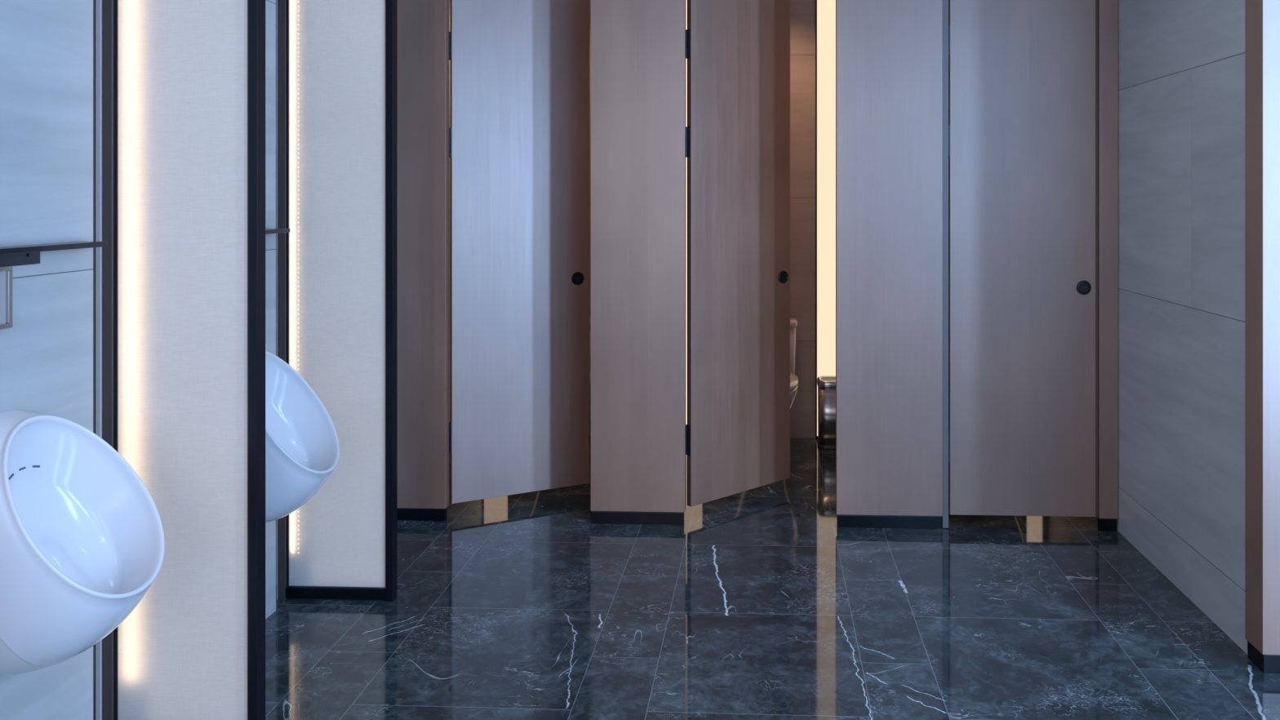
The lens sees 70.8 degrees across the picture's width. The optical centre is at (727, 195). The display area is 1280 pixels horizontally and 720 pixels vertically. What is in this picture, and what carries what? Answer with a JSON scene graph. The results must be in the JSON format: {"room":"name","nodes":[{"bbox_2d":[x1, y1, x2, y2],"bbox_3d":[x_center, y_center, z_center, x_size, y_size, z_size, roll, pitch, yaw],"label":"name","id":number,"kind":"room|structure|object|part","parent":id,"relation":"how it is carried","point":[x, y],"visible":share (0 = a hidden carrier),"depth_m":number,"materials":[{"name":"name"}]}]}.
{"room":"public restroom","nodes":[
{"label":"public restroom","id":0,"kind":"room"},
{"bbox_2d":[0,0,450,719],"bbox_3d":[-1.697,0.050,1.953,0.140,2.800,6.960,0,0,2],"label":"wall","id":1,"kind":"structure","parent":0,"point":[46,46],"depth_m":2.16,"materials":[{"name":"tile"}]},
{"bbox_2d":[0,265,13,329],"bbox_3d":[-1.620,0.228,1.962,0.014,0.140,0.107,0,0,2],"label":"flush plate","id":2,"kind":"object","parent":1,"relation":"attached to","point":[6,272],"visible":1,"depth_m":2.00,"materials":[{"name":"silver metal"}]},
{"bbox_3d":[-1.624,0.228,1.962,0.006,0.118,0.085,0,0,2],"label":"plate","id":3,"kind":"part","parent":2,"relation":"part of","materials":[{"name":"silver metal"}]},
{"bbox_2d":[0,241,106,266],"bbox_3d":[-1.593,0.138,1.992,0.064,0.045,0.490,0,0,2],"label":"wall shelf","id":4,"kind":"object","parent":1,"relation":"attached to","point":[15,255],"visible":1,"depth_m":2.05,"materials":[{"name":"black metal"}]},
{"bbox_2d":[0,409,164,675],"bbox_3d":[-1.460,0.769,1.986,0.330,0.568,0.358,0,0,2],"label":"urinal","id":5,"kind":"object","parent":1,"relation":"attached to","point":[82,540],"visible":1,"depth_m":2.01,"materials":[{"name":"white ceramic"}]},
{"bbox_2d":[265,228,289,234],"bbox_3d":[-1.557,0.138,2.851,0.064,0.045,0.490,0,0,2],"label":"wall shelf","id":6,"kind":"object","parent":1,"relation":"attached to","point":[268,231],"visible":0.16,"depth_m":3.02,"materials":[{"name":"grey metal"}]},
{"bbox_2d":[265,351,339,523],"bbox_3d":[-1.423,0.769,2.846,0.330,0.568,0.358,0,0,2],"label":"urinal","id":7,"kind":"object","parent":1,"relation":"attached to","point":[302,446],"visible":0.54,"depth_m":2.93,"materials":[{"name":"white ceramic"}]},
{"bbox_2d":[265,437,1279,719],"bbox_3d":[0.706,1.480,1.902,4.950,0.060,7.060,0,0,2],"label":"floor","id":8,"kind":"structure","parent":0,"point":[757,606],"depth_m":2.99,"materials":[{"name":"stone"}]},
{"bbox_2d":[93,0,265,719],"bbox_3d":[-1.455,0.050,2.328,0.448,2.800,0.120,0,0,2],"label":"screen","id":9,"kind":"object","parent":8,"relation":"on","point":[179,86],"visible":1,"depth_m":2.36,"materials":[{"name":"white"}]},
{"bbox_3d":[-1.619,0.050,2.276,0.013,2.800,0.004,0,0,2],"label":"corner trim","id":10,"kind":"part","parent":9,"relation":"part of","materials":[{"name":"black metal"}]},
{"bbox_3d":[-1.242,0.050,2.360,0.024,2.800,0.038,0,0,2],"label":"post","id":11,"kind":"part","parent":9,"relation":"part of","materials":[{"name":"black metal"}]},
{"bbox_2d":[275,0,397,610],"bbox_3d":[-1.419,0.050,3.177,0.448,2.800,0.120,0,0,2],"label":"screen","id":12,"kind":"object","parent":8,"relation":"on","point":[336,60],"visible":0.84,"depth_m":3.21,"materials":[{"name":"white"}]},
{"bbox_3d":[-1.583,0.050,3.126,0.013,2.800,0.004,0,0,2],"label":"corner trim","id":13,"kind":"part","parent":12,"relation":"part of","materials":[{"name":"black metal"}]},
{"bbox_3d":[-1.402,1.426,3.217,0.368,0.036,0.038,0,0,2],"label":"rail","id":14,"kind":"part","parent":12,"relation":"part of","materials":[{"name":"black metal"}]},
{"bbox_3d":[-1.206,0.050,3.209,0.024,2.800,0.038,0,0,2],"label":"post","id":15,"kind":"part","parent":12,"relation":"part of","materials":[{"name":"black metal"}]},
{"bbox_2d":[397,0,448,520],"bbox_3d":[-1.397,0.175,4.005,0.286,2.550,0.045,0,0,2],"label":"panel","id":16,"kind":"object","parent":8,"relation":"on","point":[423,25],"visible":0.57,"depth_m":3.98,"materials":[{"name":"brown wood"}]},
{"bbox_3d":[-1.399,1.425,4.001,0.276,0.050,0.030,0,0,2],"label":"baseboard","id":17,"kind":"part","parent":16,"relation":"part of","materials":[{"name":"black metal"}]},
{"bbox_3d":[-1.399,1.397,4.001,0.280,0.006,0.024,0,0,2],"label":"shadow gap trim","id":18,"kind":"part","parent":16,"relation":"part of","materials":[{"name":"grey metal"}]},
{"bbox_2d":[448,0,590,503],"bbox_3d":[-0.963,0.144,4.174,0.656,2.488,0.045,0,0,-27],"label":"door","id":19,"kind":"structure","parent":16,"relation":"attached to","point":[519,131],"depth_m":4.16,"materials":[{"name":"brown wood"}]},
{"bbox_3d":[-0.719,0.398,4.281,0.061,0.061,0.009,0,0,-27],"label":"door knob","id":20,"kind":"part","parent":19,"relation":"part of","materials":[{"name":"black metal"}]},
{"bbox_2d":[590,0,685,524],"bbox_3d":[-0.397,0.175,3.963,0.418,2.550,0.045,0,0,2],"label":"panel","id":21,"kind":"object","parent":8,"relation":"on","point":[637,47],"visible":1,"depth_m":3.94,"materials":[{"name":"brown wood"}]},
{"bbox_3d":[-0.398,1.397,3.958,0.412,0.006,0.024,0,0,2],"label":"shadow gap trim","id":22,"kind":"part","parent":21,"relation":"part of","materials":[{"name":"grey metal"}]},
{"bbox_3d":[-0.398,1.425,3.958,0.408,0.050,0.030,0,0,2],"label":"baseboard","id":23,"kind":"part","parent":21,"relation":"part of","materials":[{"name":"black metal"}]},
{"bbox_2d":[685,0,790,506],"bbox_3d":[0.061,0.144,4.193,0.632,2.488,0.045,0,0,-41],"label":"door","id":24,"kind":"structure","parent":21,"relation":"attached to","point":[738,51],"depth_m":4.17,"materials":[{"name":"brown wood"}]},
{"bbox_3d":[0.270,0.398,4.356,0.061,0.061,0.009,0,0,-41],"label":"door knob","id":25,"kind":"part","parent":24,"relation":"part of","materials":[{"name":"black metal"}]},
{"bbox_2d":[790,317,798,410],"bbox_3d":[0.200,1.085,4.984,0.388,0.731,0.697,0,0,2],"label":"toilet","id":26,"kind":"object","parent":8,"relation":"on","point":[793,322],"visible":0.2,"depth_m":5.14,"materials":[{"name":"white ceramic"}]},
{"bbox_3d":[0.211,0.915,5.232,0.376,0.310,0.202,0,0,2],"label":"tank","id":27,"kind":"part","parent":26,"relation":"part of","materials":[{"name":"white ceramic"}]},
{"bbox_3d":[0.211,0.742,5.234,0.388,0.036,0.198,0,0,2],"label":"tank lid","id":28,"kind":"part","parent":26,"relation":"part of","materials":[{"name":"white ceramic"}]},
{"bbox_3d":[0.197,1.020,4.896,0.384,0.035,0.520,0,0,2],"label":"seat","id":29,"kind":"part","parent":26,"relation":"part of","materials":[{"name":"white ceramic"}]},
{"bbox_3d":[0.201,1.245,4.991,0.380,0.410,0.680,0,0,2],"label":"bowl","id":30,"kind":"part","parent":26,"relation":"part of","materials":[{"name":"white ceramic"}]},
{"bbox_2d":[817,375,835,449],"bbox_3d":[0.644,1.255,5.177,0.252,0.390,0.172,0,0,2],"label":"waste bin","id":31,"kind":"object","parent":8,"relation":"on","point":[826,440],"visible":0.43,"depth_m":5.10,"materials":[{"name":"metal"}]},
{"bbox_2d":[835,0,942,528],"bbox_3d":[0.704,0.175,3.916,0.459,2.550,0.045,0,0,2],"label":"panel","id":32,"kind":"object","parent":8,"relation":"on","point":[889,53],"visible":1,"depth_m":3.89,"materials":[{"name":"brown wood"}]},
{"bbox_3d":[0.703,1.397,3.912,0.453,0.006,0.024,0,0,2],"label":"shadow gap trim","id":33,"kind":"part","parent":32,"relation":"part of","materials":[{"name":"grey metal"}]},
{"bbox_3d":[0.703,1.425,3.912,0.449,0.050,0.030,0,0,2],"label":"baseboard","id":34,"kind":"part","parent":32,"relation":"part of","materials":[{"name":"black metal"}]},
{"bbox_2d":[942,0,948,528],"bbox_3d":[0.947,0.173,3.897,0.025,2.546,0.017,0,0,2],"label":"door stop","id":35,"kind":"object","parent":32,"relation":"attached to","point":[945,2],"visible":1,"depth_m":3.89,"materials":[{"name":"grey"}]},
{"bbox_2d":[948,0,1095,516],"bbox_3d":[1.271,0.144,3.882,0.632,2.488,0.044,0,0,2],"label":"door","id":36,"kind":"structure","parent":32,"relation":"attached to","point":[1022,73],"depth_m":3.87,"materials":[{"name":"brown metal"}]},
{"bbox_3d":[1.535,0.398,3.856,0.061,0.061,0.009,0,0,2],"label":"door knob","id":37,"kind":"part","parent":36,"relation":"part of","materials":[{"name":"black metal"}]},
{"bbox_2d":[1097,0,1118,531],"bbox_3d":[1.643,0.175,3.877,0.081,2.550,0.045,0,0,2],"label":"panel","id":38,"kind":"object","parent":8,"relation":"on","point":[1108,10],"visible":1,"depth_m":3.85,"materials":[{"name":"brown wood"}]},
{"bbox_2d":[1094,0,1097,517],"bbox_3d":[1.595,0.147,3.879,0.012,2.494,0.022,0,0,2],"label":"door stop","id":39,"kind":"object","parent":38,"relation":"attached to","point":[1096,1],"visible":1,"depth_m":3.87,"materials":[{"name":"brown wood"}]},
{"bbox_3d":[1.641,1.425,3.872,0.071,0.050,0.030,0,0,2],"label":"baseboard","id":40,"kind":"part","parent":38,"relation":"part of","materials":[{"name":"black metal"}]},
{"bbox_3d":[1.641,1.397,3.872,0.075,0.006,0.024,0,0,2],"label":"shadow gap trim","id":41,"kind":"part","parent":38,"relation":"part of","materials":[{"name":"grey metal"}]},
{"bbox_2d":[790,0,815,438],"bbox_3d":[0.213,0.050,5.406,3.630,2.800,0.100,0,0,2],"label":"wall","id":42,"kind":"structure","parent":0,"point":[802,12],"depth_m":5.34,"materials":[{"name":"tile"}]},
{"bbox_2d":[685,0,687,424],"bbox_3d":[-0.259,0.100,5.359,0.230,2.700,0.034,0,0,2],"label":"light panel","id":43,"kind":"object","parent":42,"relation":"attached to","point":[686,0],"visible":0.02,"depth_m":5.34,"materials":[{"name":"white"}]},
{"bbox_2d":[815,0,835,439],"bbox_3d":[0.673,0.100,5.319,0.304,2.700,0.034,0,0,2],"label":"light panel","id":44,"kind":"object","parent":42,"relation":"attached to","point":[825,10],"visible":0.42,"depth_m":5.31,"materials":[{"name":"yellow"}]},
{"bbox_3d":[0.673,0.100,5.319,0.304,2.700,0.034,0,0,2],"label":"panel frame","id":45,"kind":"part","parent":44,"relation":"part of","materials":[{"name":"black"}]},
{"bbox_2d":[1116,0,1247,653],"bbox_3d":[1.723,0.050,3.358,0.120,2.800,1.105,0,0,2],"label":"wall","id":46,"kind":"structure","parent":0,"point":[1181,63],"depth_m":3.24,"materials":[{"name":"tile"}]},
{"bbox_2d":[1244,0,1279,673],"bbox_3d":[2.369,0.050,2.728,1.496,2.800,0.100,0,0,2],"label":"partition","id":47,"kind":"structure","parent":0,"point":[1262,17],"depth_m":2.71,"materials":[{"name":"brown"}]},
{"bbox_3d":[2.372,1.423,2.729,1.490,0.054,0.092,0,0,2],"label":"baseboard","id":48,"kind":"part","parent":47,"relation":"part of","materials":[{"name":"black metal"}]}
]}

